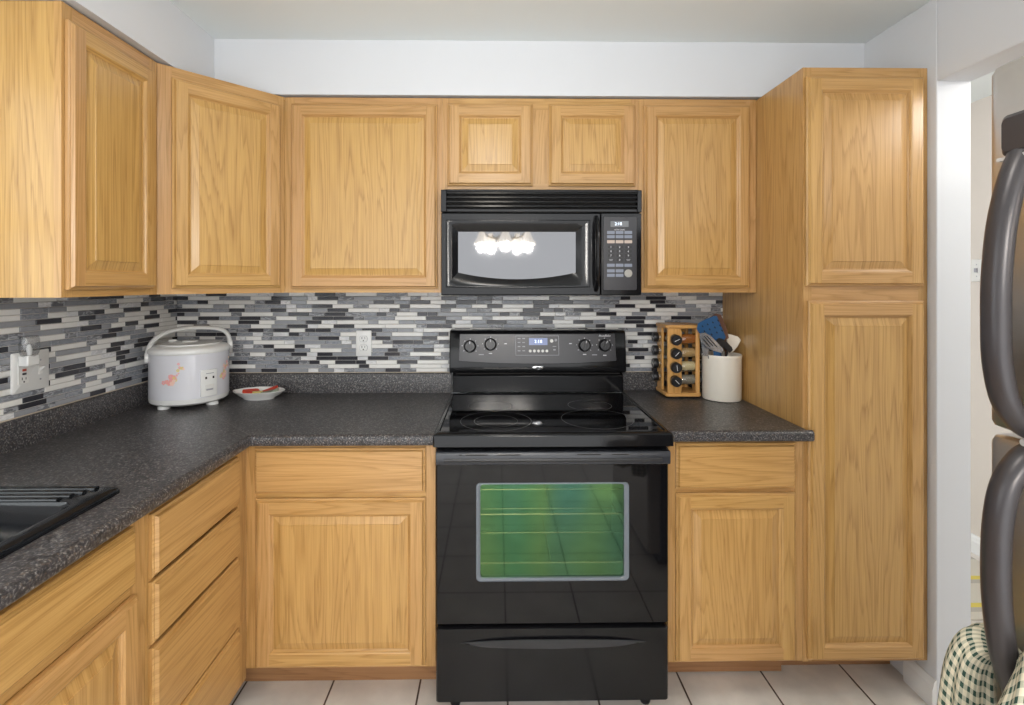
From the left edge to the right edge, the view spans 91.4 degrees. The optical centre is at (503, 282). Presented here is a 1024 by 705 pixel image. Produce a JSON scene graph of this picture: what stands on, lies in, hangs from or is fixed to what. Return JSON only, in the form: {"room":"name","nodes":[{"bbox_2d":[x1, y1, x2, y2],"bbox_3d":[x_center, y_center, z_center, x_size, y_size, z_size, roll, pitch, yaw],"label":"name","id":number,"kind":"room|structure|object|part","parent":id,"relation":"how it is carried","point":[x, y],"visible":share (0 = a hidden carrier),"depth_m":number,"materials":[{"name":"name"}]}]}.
{"room":"kitchen","nodes":[
{"label":"kitchen","id":0,"kind":"room"},
{"bbox_2d":[10,0,863,99],"bbox_3d":[-0.013,-0.843,1.180,2.906,0.214,2.200,0,0,-1],"label":"wall","id":1,"kind":"structure","parent":0,"point":[158,29],"depth_m":1.96,"materials":[{"name":"white paint"}]},
{"bbox_2d":[452,373,620,392],"bbox_3d":[0.028,0.230,2.341,3.022,2.360,0.120,0,0,-1],"label":"wall","id":2,"kind":"structure","parent":0,"point":[452,373],"depth_m":2.28,"materials":[{"name":"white paint"}]},
{"bbox_2d":[157,63,284,293],"bbox_3d":[-1.171,-0.345,1.960,0.618,0.767,0.611,0,0,-1],"label":"upper cabinet","id":3,"kind":"object","parent":2,"relation":"attached to","point":[221,144],"visible":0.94,"depth_m":1.77,"materials":[{"name":"brown wood"}]},
{"bbox_3d":[-0.989,-0.337,1.809,0.014,0.604,0.256,0,0,43],"label":"raised panel","id":4,"kind":"part","parent":3,"relation":"part of","materials":[{"name":"brown wood"}]},
{"bbox_2d":[285,97,441,292],"bbox_3d":[-0.554,-0.345,2.109,0.617,0.767,0.325,0,0,-1],"label":"upper cabinet","id":5,"kind":"object","parent":2,"relation":"attached to","point":[363,176],"visible":0.94,"depth_m":1.95,"materials":[{"name":"brown wood"}]},
{"bbox_3d":[-0.547,-0.339,1.955,0.469,0.620,0.014,0,0,-1],"label":"raised panel","id":6,"kind":"part","parent":5,"relation":"part of","materials":[{"name":"brown wood"}]},
{"bbox_2d":[177,293,722,371],"bbox_3d":[-0.234,0.221,2.272,2.475,0.365,0.008,0,0,-1],"label":"backsplash","id":7,"kind":"structure","parent":2,"relation":"attached to","point":[270,332],"depth_m":2.26,"materials":[{"name":"grey tile"}]},
{"bbox_2d":[356,330,371,355],"bbox_3d":[-0.634,0.272,2.257,0.069,0.115,0.008,0,0,-1],"label":"wall outlet","id":8,"kind":"object","parent":7,"relation":"attached to","point":[363,337],"visible":1,"depth_m":2.25,"materials":[{"name":"white plastic"}]},
{"bbox_2d":[359,336,367,341],"bbox_3d":[-0.634,0.252,2.254,0.038,0.028,0.003,0,0,-1],"label":"receptacle","id":9,"kind":"object","parent":8,"relation":"attached to","point":[361,338],"depth_m":2.25,"materials":[{"name":"white plastic"}]},
{"bbox_2d":[359,345,367,350],"bbox_3d":[-0.634,0.292,2.254,0.038,0.028,0.003,0,0,-1],"label":"receptacle","id":10,"kind":"object","parent":8,"relation":"attached to","point":[361,347],"depth_m":2.25,"materials":[{"name":"white plastic"}]},
{"bbox_2d":[442,98,637,189],"bbox_3d":[0.143,-0.545,2.119,0.776,0.367,0.325,0,0,-1],"label":"upper cabinet","id":11,"kind":"object","parent":2,"relation":"attached to","point":[488,143],"visible":0.9,"depth_m":1.96,"materials":[{"name":"brown wood"}]},
{"bbox_3d":[-0.054,-0.543,1.963,0.336,0.322,0.019,0,0,-1],"label":"door","id":12,"kind":"part","parent":11,"relation":"part of","materials":[{"name":"brown wood"}]},
{"bbox_3d":[-0.054,-0.543,1.962,0.226,0.212,0.014,0,0,-1],"label":"raised panel","id":13,"kind":"part","parent":11,"relation":"part of","materials":[{"name":"brown wood"}]},
{"bbox_2d":[441,189,641,296],"bbox_3d":[0.140,-0.149,2.051,0.760,0.407,0.438,0,0,-1],"label":"microwave oven","id":14,"kind":"object","parent":11,"relation":"attached to","point":[495,242],"visible":1,"depth_m":1.89,"materials":[{"name":"black plastic"}]},
{"bbox_3d":[0.064,-0.109,1.898,0.602,0.310,0.034,0,0,-1],"label":"door","id":15,"kind":"part","parent":14,"relation":"part of","materials":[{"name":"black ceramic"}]},
{"bbox_3d":[0.348,-0.111,1.866,0.018,0.289,0.061,0,0,-1],"label":"door handle","id":16,"kind":"part","parent":14,"relation":"part of","materials":[{"name":"black plastic"}]},
{"bbox_3d":[0.444,-0.109,1.906,0.154,0.310,0.029,0,0,-1],"label":"control panel","id":17,"kind":"part","parent":14,"relation":"part of","materials":[{"name":"black plastic"}]},
{"bbox_3d":[0.347,-0.543,1.969,0.342,0.322,0.019,0,0,-1],"label":"door","id":18,"kind":"part","parent":11,"relation":"part of","materials":[{"name":"brown wood"}]},
{"bbox_3d":[0.347,-0.543,1.968,0.232,0.212,0.014,0,0,-1],"label":"raised panel","id":19,"kind":"part","parent":11,"relation":"part of","materials":[{"name":"brown wood"}]},
{"bbox_2d":[638,99,755,292],"bbox_3d":[0.765,-0.345,2.128,0.468,0.767,0.325,0,0,-1],"label":"upper cabinet","id":20,"kind":"object","parent":2,"relation":"attached to","point":[697,157],"visible":0.88,"depth_m":1.97,"materials":[{"name":"brown wood"}]},
{"bbox_3d":[0.763,-0.341,1.974,0.317,0.620,0.014,0,0,-1],"label":"raised panel","id":21,"kind":"part","parent":20,"relation":"part of","materials":[{"name":"brown wood"}]},
{"bbox_2d":[170,0,994,102],"bbox_3d":[1.176,-0.980,1.697,5.600,0.060,5.600,0,0,-1],"label":"ceiling","id":22,"kind":"structure","parent":0,"point":[738,21],"depth_m":1.80,"materials":[{"name":"paint"}]},
{"bbox_2d":[229,552,982,704],"bbox_3d":[1.176,1.440,1.697,5.600,0.060,5.600,0,0,-1],"label":"floor","id":23,"kind":"structure","parent":0,"point":[837,684],"depth_m":1.73,"materials":[{"name":"tile"}]},
{"bbox_2d":[0,516,144,704],"bbox_3d":[-1.132,0.972,0.696,0.620,0.876,0.964,0,0,-1],"label":"base cabinet","id":24,"kind":"object","parent":23,"relation":"on","point":[77,637],"visible":0.83,"depth_m":0.99,"materials":[{"name":"brown wood"}]},
{"bbox_3d":[-0.835,0.998,0.930,0.019,0.575,0.424,0,0,-1],"label":"door","id":25,"kind":"part","parent":24,"relation":"part of","materials":[{"name":"brown wood"}]},
{"bbox_3d":[-0.833,0.998,0.930,0.014,0.461,0.310,0,0,-1],"label":"raised panel","id":26,"kind":"part","parent":24,"relation":"part of","materials":[{"name":"brown wood"}]},
{"bbox_2d":[0,372,451,610],"bbox_3d":[-0.841,0.468,0.968,1.243,0.128,2.599,0,0,-1],"label":"countertop","id":27,"kind":"structure","parent":24,"relation":"on","point":[117,438],"depth_m":1.62,"materials":[{"name":"laminate"}]},
{"bbox_2d":[0,486,119,558],"bbox_3d":[-1.150,0.575,0.733,0.500,0.193,0.918,0,0,-1],"label":"sink","id":28,"kind":"object","parent":27,"relation":"in","point":[27,513],"visible":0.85,"depth_m":1.09,"materials":[{"name":"black metal"}]},
{"bbox_2d":[144,325,232,409],"bbox_3d":[-1.303,0.336,2.076,0.296,0.318,0.296,0,0,-1],"label":"rice cooker","id":29,"kind":"object","parent":27,"relation":"on","point":[196,371],"visible":1,"depth_m":1.97,"materials":[{"name":"white plastic"}]},
{"bbox_3d":[-1.303,0.238,2.076,0.307,0.121,0.042,0,0,-35],"label":"carry handle","id":30,"kind":"part","parent":29,"relation":"part of","materials":[{"name":"white plastic"}]},
{"bbox_3d":[-1.303,0.262,2.076,0.296,0.040,0.296,0,0,-1],"label":"lid","id":31,"kind":"part","parent":29,"relation":"part of","materials":[{"name":"white plastic"}]},
{"bbox_2d":[200,368,216,396],"bbox_3d":[-1.181,0.399,2.001,0.038,0.106,0.055,0,0,-1],"label":"switch plate","id":32,"kind":"object","parent":29,"relation":"attached to","point":[208,376],"depth_m":1.99,"materials":[{"name":"white plastic"}]},
{"bbox_2d":[206,383,213,388],"bbox_3d":[-1.174,0.415,1.997,0.005,0.022,0.032,0,0,32],"label":"switch","id":33,"kind":"object","parent":29,"relation":"attached to","point":[208,385],"depth_m":2.00,"materials":[{"name":"white plastic"}]},
{"bbox_2d":[233,385,284,400],"bbox_3d":[-1.052,0.472,2.147,0.223,0.047,0.144,0,0,-1],"label":"dish","id":34,"kind":"object","parent":27,"relation":"on","point":[250,393],"visible":1,"depth_m":2.13,"materials":[{"name":"white ceramic"}]},
{"bbox_2d":[242,388,259,392],"bbox_3d":[-1.097,0.471,2.169,0.068,0.025,0.030,0,0,-30],"label":"print","id":35,"kind":"object","parent":34,"relation":"on","point":[244,390],"depth_m":2.16,"materials":[{"name":"red"}]},
{"bbox_2d":[262,385,277,391],"bbox_3d":[-1.024,0.466,2.178,0.076,0.035,0.025,0,0,-22],"label":"print","id":36,"kind":"object","parent":34,"relation":"on","point":[275,388],"depth_m":2.18,"materials":[{"name":"red"}]},
{"bbox_2d":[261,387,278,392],"bbox_3d":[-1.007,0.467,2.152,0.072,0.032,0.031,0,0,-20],"label":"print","id":37,"kind":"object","parent":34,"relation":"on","point":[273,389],"depth_m":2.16,"materials":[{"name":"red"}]},
{"bbox_2d":[145,451,242,704],"bbox_3d":[-1.142,0.972,1.405,0.620,0.876,0.452,0,0,-1],"label":"base cabinet","id":38,"kind":"object","parent":23,"relation":"on","point":[194,539],"visible":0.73,"depth_m":1.35,"materials":[{"name":"brown wood"}]},
{"bbox_3d":[-0.841,0.981,1.391,0.019,0.218,0.399,0,0,-1],"label":"drawer","id":39,"kind":"part","parent":38,"relation":"part of","materials":[{"name":"brown wood"}]},
{"bbox_3d":[-0.841,0.788,1.391,0.019,0.148,0.399,0,0,-1],"label":"drawer","id":40,"kind":"part","parent":38,"relation":"part of","materials":[{"name":"brown wood"}]},
{"bbox_3d":[-0.841,0.628,1.391,0.019,0.152,0.399,0,0,-1],"label":"drawer","id":41,"kind":"part","parent":38,"relation":"part of","materials":[{"name":"brown wood"}]},
{"bbox_3d":[-0.841,1.192,1.391,0.019,0.187,0.399,0,0,-1],"label":"drawer","id":42,"kind":"part","parent":38,"relation":"part of","materials":[{"name":"brown wood"}]},
{"bbox_2d":[243,445,436,681],"bbox_3d":[-0.581,0.972,1.954,0.697,0.876,0.627,0,0,-1],"label":"base cabinet","id":43,"kind":"object","parent":23,"relation":"on","point":[341,540],"depth_m":1.65,"materials":[{"name":"brown wood"}]},
{"bbox_3d":[-0.865,0.922,1.647,0.019,0.775,0.022,0,0,-1],"label":"filler strip","id":44,"kind":"part","parent":43,"relation":"part of","materials":[{"name":"brown wood"}]},
{"bbox_3d":[-0.541,0.620,1.652,0.561,0.149,0.019,0,0,-1],"label":"drawer","id":45,"kind":"part","parent":43,"relation":"part of","materials":[{"name":"brown wood"}]},
{"bbox_3d":[-0.540,0.990,1.651,0.445,0.442,0.014,0,0,-1],"label":"raised panel","id":46,"kind":"part","parent":43,"relation":"part of","materials":[{"name":"brown wood"}]},
{"bbox_3d":[-0.540,0.990,1.652,0.559,0.556,0.019,0,0,-1],"label":"door","id":47,"kind":"part","parent":43,"relation":"part of","materials":[{"name":"brown wood"}]},
{"bbox_2d":[433,329,672,704],"bbox_3d":[0.153,0.808,1.920,0.770,1.204,0.668,0,0,-1],"label":"range","id":48,"kind":"object","parent":23,"relation":"on","point":[552,508],"visible":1,"depth_m":1.62,"materials":[{"name":"black metal"}]},
{"bbox_3d":[-0.146,0.273,2.141,0.054,0.054,0.033,0,0,-1],"label":"control knob","id":49,"kind":"part","parent":48,"relation":"part of","materials":[{"name":"black plastic"}]},
{"bbox_3d":[-0.058,0.265,2.143,0.054,0.054,0.033,0,0,-1],"label":"control knob","id":50,"kind":"part","parent":48,"relation":"part of","materials":[{"name":"black plastic"}]},
{"bbox_3d":[0.149,0.439,2.206,0.750,0.081,0.032,0,0,-1],"label":"riser panel","id":51,"kind":"part","parent":48,"relation":"part of","materials":[{"name":"black metal"}]},
{"bbox_3d":[0.143,0.270,2.159,0.184,0.080,0.010,0,0,-1],"label":"display panel","id":52,"kind":"part","parent":48,"relation":"part of","materials":[{"name":"grey plastic"}]},
{"bbox_3d":[0.145,0.284,2.160,0.680,0.128,0.018,0,0,-1],"label":"control panel","id":53,"kind":"part","parent":48,"relation":"part of","materials":[{"name":"grey plastic"}]},
{"bbox_3d":[0.157,1.236,1.633,0.754,0.241,0.030,0,0,-1],"label":"storage drawer","id":54,"kind":"part","parent":48,"relation":"part of","materials":[{"name":"black metal"}]},
{"bbox_3d":[0.159,1.166,1.615,0.600,0.036,0.014,0,0,-1],"label":"drawer pull","id":55,"kind":"part","parent":48,"relation":"part of","materials":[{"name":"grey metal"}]},
{"bbox_2d":[433,393,672,446],"bbox_3d":[0.154,0.500,1.889,0.769,0.042,0.597,0,0,-1],"label":"cooktop","id":56,"kind":"object","parent":48,"relation":"in","point":[467,419],"depth_m":1.73,"materials":[{"name":"black glass"}]},
{"bbox_2d":[436,446,670,623],"bbox_3d":[0.154,0.819,1.884,0.754,0.570,0.596,0,0,-1],"label":"oven","id":57,"kind":"object","parent":48,"relation":"in","point":[525,534],"depth_m":1.62,"materials":[{"name":"black"}]},
{"bbox_3d":[0.348,0.270,2.148,0.054,0.054,0.033,0,0,-1],"label":"control knob","id":58,"kind":"part","parent":48,"relation":"part of","materials":[{"name":"black plastic"}]},
{"bbox_3d":[0.435,0.270,2.150,0.054,0.054,0.033,0,0,-1],"label":"control knob","id":59,"kind":"part","parent":48,"relation":"part of","materials":[{"name":"black plastic"}]},
{"bbox_2d":[666,441,802,671],"bbox_3d":[0.774,0.965,1.974,0.455,0.878,0.625,0,0,-1],"label":"base cabinet","id":60,"kind":"object","parent":23,"relation":"on","point":[735,509],"visible":0.79,"depth_m":1.66,"materials":[{"name":"brown wood"}]},
{"bbox_2d":[621,371,814,441],"bbox_3d":[0.780,0.464,1.967,0.477,0.120,0.647,0,0,-1],"label":"countertop","id":61,"kind":"structure","parent":60,"relation":"on","point":[689,419],"depth_m":1.81,"materials":[{"name":"stone"}]},
{"bbox_2d":[656,322,700,396],"bbox_3d":[0.758,0.332,2.179,0.152,0.310,0.152,0,0,-1],"label":"spice rack","id":62,"kind":"object","parent":61,"relation":"on","point":[684,390],"visible":0.7,"depth_m":2.11,"materials":[{"name":"brown wood"}]},
{"bbox_2d":[651,358,666,367],"bbox_3d":[0.710,0.354,2.216,0.103,0.043,0.043,0,0,-1],"label":"spice jar","id":63,"kind":"object","parent":62,"relation":"in","point":[655,362],"visible":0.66,"depth_m":2.20,"materials":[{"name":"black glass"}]},
{"bbox_3d":[0.670,0.354,2.216,0.022,0.043,0.043,0,0,-1],"label":"lid","id":64,"kind":"part","parent":63,"relation":"part of","materials":[{"name":"black plastic"}]},
{"bbox_3d":[0.694,0.328,2.216,0.009,0.272,0.060,0,0,-1],"label":"holed panel","id":65,"kind":"part","parent":62,"relation":"part of","materials":[{"name":"brown wood"}]},
{"bbox_2d":[651,371,675,380],"bbox_3d":[0.710,0.412,2.216,0.103,0.043,0.043,0,0,-1],"label":"spice jar","id":66,"kind":"object","parent":62,"relation":"in","point":[655,375],"visible":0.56,"depth_m":2.20,"materials":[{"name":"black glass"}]},
{"bbox_3d":[0.670,0.412,2.216,0.022,0.043,0.043,0,0,-1],"label":"lid","id":67,"kind":"part","parent":66,"relation":"part of","materials":[{"name":"black plastic"}]},
{"bbox_2d":[651,345,675,354],"bbox_3d":[0.710,0.297,2.216,0.103,0.043,0.043,0,0,-1],"label":"spice jar","id":68,"kind":"object","parent":62,"relation":"in","point":[655,349],"visible":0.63,"depth_m":2.20,"materials":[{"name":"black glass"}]},
{"bbox_3d":[0.670,0.297,2.216,0.022,0.043,0.043,0,0,-1],"label":"lid","id":69,"kind":"part","parent":68,"relation":"part of","materials":[{"name":"black plastic"}]},
{"bbox_2d":[651,332,675,341],"bbox_3d":[0.710,0.239,2.216,0.103,0.043,0.043,0,0,-1],"label":"spice jar","id":70,"kind":"object","parent":62,"relation":"in","point":[654,336],"visible":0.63,"depth_m":2.20,"materials":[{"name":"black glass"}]},
{"bbox_3d":[0.670,0.239,2.216,0.022,0.043,0.043,0,0,-1],"label":"lid","id":71,"kind":"part","parent":70,"relation":"part of","materials":[{"name":"black plastic"}]},
{"bbox_2d":[665,374,681,386],"bbox_3d":[0.720,0.412,2.131,0.043,0.043,0.103,0,0,-1],"label":"spice jar","id":72,"kind":"object","parent":62,"relation":"in","point":[676,381],"visible":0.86,"depth_m":2.08,"materials":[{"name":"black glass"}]},
{"bbox_3d":[0.721,0.412,2.091,0.043,0.043,0.022,0,0,-1],"label":"lid","id":73,"kind":"part","parent":72,"relation":"part of","materials":[{"name":"black plastic"}]},
{"bbox_2d":[665,361,681,372],"bbox_3d":[0.720,0.354,2.131,0.043,0.043,0.103,0,0,-1],"label":"spice jar","id":74,"kind":"object","parent":62,"relation":"in","point":[675,367],"visible":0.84,"depth_m":2.08,"materials":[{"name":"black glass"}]},
{"bbox_3d":[0.721,0.354,2.091,0.043,0.043,0.022,0,0,-1],"label":"lid","id":75,"kind":"part","parent":74,"relation":"part of","materials":[{"name":"black plastic"}]},
{"bbox_2d":[665,348,681,358],"bbox_3d":[0.720,0.297,2.131,0.043,0.043,0.103,0,0,-1],"label":"spice jar","id":76,"kind":"object","parent":62,"relation":"in","point":[675,353],"visible":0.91,"depth_m":2.08,"materials":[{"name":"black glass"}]},
{"bbox_3d":[0.721,0.297,2.091,0.043,0.043,0.022,0,0,-1],"label":"lid","id":77,"kind":"part","parent":76,"relation":"part of","materials":[{"name":"black plastic"}]},
{"bbox_2d":[665,334,681,344],"bbox_3d":[0.720,0.239,2.131,0.043,0.043,0.103,0,0,-1],"label":"spice jar","id":78,"kind":"object","parent":62,"relation":"in","point":[675,339],"visible":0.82,"depth_m":2.08,"materials":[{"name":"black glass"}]},
{"bbox_3d":[0.721,0.239,2.091,0.043,0.043,0.022,0,0,-1],"label":"lid","id":79,"kind":"part","parent":78,"relation":"part of","materials":[{"name":"black plastic"}]},
{"bbox_3d":[0.721,0.328,2.115,0.060,0.272,0.009,0,0,-1],"label":"holed panel","id":80,"kind":"part","parent":62,"relation":"part of","materials":[{"name":"brown wood"}]},
{"bbox_3d":[0.758,0.472,2.179,0.152,0.016,0.152,0,0,-1],"label":"board","id":81,"kind":"part","parent":62,"relation":"part of","materials":[{"name":"brown wood"}]},
{"bbox_2d":[682,334,700,343],"bbox_3d":[0.805,0.239,2.142,0.103,0.043,0.043,0,0,-1],"label":"spice jar","id":82,"kind":"object","parent":62,"relation":"in","point":[686,338],"visible":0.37,"depth_m":2.12,"materials":[{"name":"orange glass"}]},
{"bbox_2d":[682,374,701,383],"bbox_3d":[0.805,0.412,2.142,0.103,0.043,0.043,0,0,-1],"label":"spice jar","id":83,"kind":"object","parent":62,"relation":"in","point":[686,379],"visible":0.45,"depth_m":2.12,"materials":[{"name":"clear glass"}]},
{"bbox_2d":[682,361,701,370],"bbox_3d":[0.805,0.354,2.142,0.103,0.043,0.043,0,0,-1],"label":"spice jar","id":84,"kind":"object","parent":62,"relation":"in","point":[686,365],"visible":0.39,"depth_m":2.12,"materials":[{"name":"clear glass"}]},
{"bbox_2d":[682,347,701,356],"bbox_3d":[0.805,0.297,2.142,0.103,0.043,0.043,0,0,-1],"label":"spice jar","id":85,"kind":"object","parent":62,"relation":"in","point":[686,352],"visible":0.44,"depth_m":2.12,"materials":[{"name":"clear glass"}]},
{"bbox_3d":[0.822,0.328,2.142,0.009,0.272,0.060,0,0,-1],"label":"holed panel","id":86,"kind":"part","parent":62,"relation":"part of","materials":[{"name":"brown wood"}]},
{"bbox_2d":[702,351,741,402],"bbox_3d":[0.918,0.393,2.109,0.160,0.189,0.160,0,0,-1],"label":"utensil crock","id":87,"kind":"object","parent":61,"relation":"on","point":[721,375],"visible":0.84,"depth_m":2.04,"materials":[{"name":"beige ceramic"}]},
{"bbox_2d":[701,342,708,358],"bbox_3d":[0.873,0.353,2.086,0.128,0.245,0.016,0,0,-27],"label":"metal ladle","id":88,"kind":"object","parent":87,"relation":"in","point":[705,350],"visible":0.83,"depth_m":2.06,"materials":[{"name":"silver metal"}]},
{"bbox_2d":[697,316,725,353],"bbox_3d":[0.888,0.306,2.092,0.168,0.340,0.059,0,0,-29],"label":"blue turner","id":89,"kind":"object","parent":87,"relation":"in","point":[711,326],"visible":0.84,"depth_m":2.08,"materials":[{"name":"plastic"}]},
{"bbox_2d":[700,333,723,355],"bbox_3d":[0.887,0.339,2.062,0.172,0.273,0.034,0,0,-19],"label":"slotted spoon","id":90,"kind":"object","parent":87,"relation":"in","point":[707,340],"visible":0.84,"depth_m":2.05,"materials":[{"name":"silver metal"}]},
{"bbox_2d":[713,351,720,355],"bbox_3d":[0.893,0.373,2.072,0.068,0.204,0.024,0,0,-40],"label":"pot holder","id":91,"kind":"object","parent":87,"relation":"in","point":[715,353],"visible":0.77,"depth_m":2.05,"materials":[{"name":"fabric"}]},
{"bbox_2d":[711,314,728,354],"bbox_3d":[0.918,0.302,2.107,0.104,0.347,0.035,0,0,-24],"label":"wooden spoon","id":92,"kind":"object","parent":87,"relation":"in","point":[719,316],"visible":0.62,"depth_m":2.10,"materials":[{"name":"brown wood"}]},
{"bbox_2d":[716,338,732,355],"bbox_3d":[0.909,0.352,2.090,0.076,0.248,0.042,0,0,-1],"label":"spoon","id":93,"kind":"object","parent":87,"relation":"in","point":[721,342],"visible":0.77,"depth_m":2.07,"materials":[{"name":"plastic"}]},
{"bbox_2d":[726,334,740,355],"bbox_3d":[0.937,0.345,2.115,0.124,0.261,0.016,0,0,8],"label":"spatula","id":94,"kind":"object","parent":87,"relation":"in","point":[733,341],"visible":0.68,"depth_m":2.11,"materials":[{"name":"white plastic"}]},
{"bbox_3d":[0.775,0.612,1.671,0.402,0.153,0.019,0,0,-1],"label":"drawer","id":95,"kind":"part","parent":60,"relation":"part of","materials":[{"name":"brown wood"}]},
{"bbox_3d":[0.775,0.983,1.671,0.402,0.562,0.019,0,0,-1],"label":"door","id":96,"kind":"part","parent":60,"relation":"part of","materials":[{"name":"brown wood"}]},
{"bbox_3d":[0.775,0.983,1.669,0.292,0.452,0.014,0,0,-1],"label":"raised panel","id":97,"kind":"part","parent":60,"relation":"part of","materials":[{"name":"brown wood"}]},
{"bbox_2d":[722,67,926,664],"bbox_3d":[1.214,0.342,1.981,0.424,2.136,0.628,0,0,-1],"label":"pantry cabinet","id":98,"kind":"object","parent":23,"relation":"on","point":[832,333],"visible":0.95,"depth_m":1.67,"materials":[{"name":"brown wood"}]},
{"bbox_3d":[1.218,0.275,1.697,0.424,2.001,0.019,0,0,-1],"label":"frame","id":99,"kind":"part","parent":98,"relation":"part of","materials":[{"name":"brown wood"}]},
{"bbox_3d":[1.211,-0.341,1.677,0.397,0.702,0.019,0,0,-1],"label":"door","id":100,"kind":"part","parent":98,"relation":"part of","materials":[{"name":"brown wood"}]},
{"bbox_3d":[1.211,-0.341,1.675,0.287,0.592,0.014,0,0,-1],"label":"raised panel","id":101,"kind":"part","parent":98,"relation":"part of","materials":[{"name":"brown wood"}]},
{"bbox_3d":[1.215,0.661,1.677,0.391,1.202,0.019,0,0,-1],"label":"door","id":102,"kind":"part","parent":98,"relation":"part of","materials":[{"name":"brown wood"}]},
{"bbox_3d":[1.215,0.661,1.675,0.281,1.092,0.014,0,0,-1],"label":"raised panel","id":103,"kind":"part","parent":98,"relation":"part of","materials":[{"name":"brown wood"}]},
{"bbox_2d":[971,557,982,620],"bbox_3d":[1.993,1.405,2.638,0.800,0.009,1.100,0,0,-1],"label":"striped rug","id":104,"kind":"object","parent":23,"relation":"on","point":[976,606],"visible":0.02,"depth_m":2.26,"materials":[{"name":"beige fabric"}]},
{"bbox_2d":[980,56,1023,702],"bbox_3d":[1.056,0.541,0.399,0.767,1.736,0.745,0,0,-1],"label":"refrigerator","id":105,"kind":"object","parent":23,"relation":"on","point":[1002,264],"visible":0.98,"depth_m":0.69,"materials":[{"name":"grey metal"}]},
{"bbox_2d":[937,623,1023,704],"bbox_3d":[0.676,0.718,0.688,0.099,0.464,0.241,0,0,22],"label":"dish towel","id":106,"kind":"object","parent":105,"relation":"hanging from","point":[967,677],"visible":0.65,"depth_m":0.73,"materials":[{"name":"fabric"}]},
{"bbox_3d":[0.710,0.426,0.693,0.084,0.413,0.037,0,0,-1],"label":"handle","id":107,"kind":"part","parent":105,"relation":"part of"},
{"bbox_3d":[0.710,0.000,0.693,0.084,0.440,0.037,0,0,-1],"label":"handle","id":108,"kind":"part","parent":105,"relation":"part of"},
{"bbox_3d":[0.773,0.788,0.395,0.060,1.123,0.745,0,0,-1],"label":"fresh food door","id":109,"kind":"part","parent":105,"relation":"part of","materials":[{"name":"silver metal"}]},
{"bbox_3d":[0.773,-0.055,0.395,0.060,0.544,0.745,0,0,-1],"label":"freezer door","id":110,"kind":"part","parent":105,"relation":"part of","materials":[{"name":"silver metal"}]},
{"bbox_3d":[0.724,-0.209,0.693,0.033,0.058,0.048,0,0,-1],"label":"handle mount","id":111,"kind":"part","parent":105,"relation":"part of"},
{"bbox_2d":[864,0,1023,700],"bbox_3d":[1.492,0.230,1.551,0.116,2.360,1.500,0,0,-1],"label":"wall","id":112,"kind":"structure","parent":0,"point":[912,42],"depth_m":1.66,"materials":[{"name":"white paint"}]},
{"bbox_2d":[903,660,936,704],"bbox_3d":[1.424,1.363,1.715,0.014,0.094,0.120,0,0,-1],"label":"baseboard","id":113,"kind":"structure","parent":112,"relation":"attached to","point":[919,680],"depth_m":1.71,"materials":[{"name":"white"}]},
{"bbox_2d":[971,95,1013,536],"bbox_3d":[2.544,0.230,1.176,0.120,2.360,4.520,0,0,-1],"label":"wall","id":114,"kind":"structure","parent":0,"point":[983,429],"depth_m":2.59,"materials":[{"name":"beige paint"}]},
{"bbox_2d":[971,533,979,556],"bbox_3d":[2.482,1.363,0.715,0.014,0.094,5.200,0,0,-1],"label":"baseboard","id":115,"kind":"structure","parent":114,"relation":"attached to","point":[975,540],"depth_m":2.60,"materials":[{"name":"white"}]},
{"bbox_2d":[971,259,981,281],"bbox_3d":[2.456,-0.065,2.601,0.015,0.116,0.070,0,0,-1],"label":"light switch","id":116,"kind":"object","parent":114,"relation":"attached to","point":[975,264],"visible":0.73,"depth_m":2.60,"materials":[{"name":"white plastic"}]},
{"bbox_3d":[-1.519,0.230,0.619,0.120,2.360,3.520,0,0,-1],"label":"wall","id":117,"kind":"structure","parent":0,"visible":0},
{"bbox_2d":[0,0,156,297],"bbox_3d":[-1.297,-0.345,1.470,0.342,0.767,0.363,0,0,-1],"label":"upper cabinet","id":118,"kind":"object","parent":117,"relation":"attached to","point":[78,102],"visible":1,"depth_m":1.31,"materials":[{"name":"brown wood"}]},
{"bbox_3d":[-1.155,-0.345,1.472,0.019,0.767,0.363,0,0,-1],"label":"frame","id":119,"kind":"part","parent":118,"relation":"part of","materials":[{"name":"brown wood"}]},
{"bbox_3d":[-1.135,-0.334,1.464,0.019,0.704,0.327,0,0,-1],"label":"door","id":120,"kind":"part","parent":118,"relation":"part of","materials":[{"name":"brown wood"}]},
{"bbox_3d":[-1.134,-0.334,1.464,0.014,0.598,0.221,0,0,-1],"label":"raised panel","id":121,"kind":"part","parent":118,"relation":"part of","materials":[{"name":"brown wood"}]},
{"bbox_2d":[0,294,176,421],"bbox_3d":[-1.468,0.221,1.685,0.009,0.365,1.150,0,0,-1],"label":"backsplash","id":122,"kind":"structure","parent":117,"relation":"attached to","point":[97,345],"depth_m":1.73,"materials":[{"name":"grey tile"}]},
{"bbox_2d":[10,349,48,394],"bbox_3d":[-1.451,0.271,1.541,0.021,0.122,0.124,0,0,-1],"label":"switch plate","id":123,"kind":"object","parent":122,"relation":"attached to","point":[22,379],"visible":0.94,"depth_m":1.53,"materials":[{"name":"white plastic"}]},
{"bbox_2d":[18,366,28,384],"bbox_3d":[-1.453,0.271,1.512,0.003,0.068,0.034,0,0,-1],"label":"outlet","id":124,"kind":"object","parent":123,"relation":"attached to","point":[23,372],"depth_m":1.51,"materials":[{"name":"white plastic"}]},
{"bbox_2d":[18,344,39,366],"bbox_3d":[-1.435,0.204,1.512,0.040,0.092,0.056,0,0,-1],"label":"night light","id":125,"kind":"object","parent":123,"relation":"attached to","point":[30,359],"visible":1,"depth_m":1.50,"materials":[{"name":"white plastic"}]},
{"bbox_3d":[-1.435,0.201,1.512,0.015,0.034,0.015,0,0,-1],"label":"bulb","id":126,"kind":"part","parent":125,"relation":"part of","materials":[{"name":"white plastic"}]}
]}

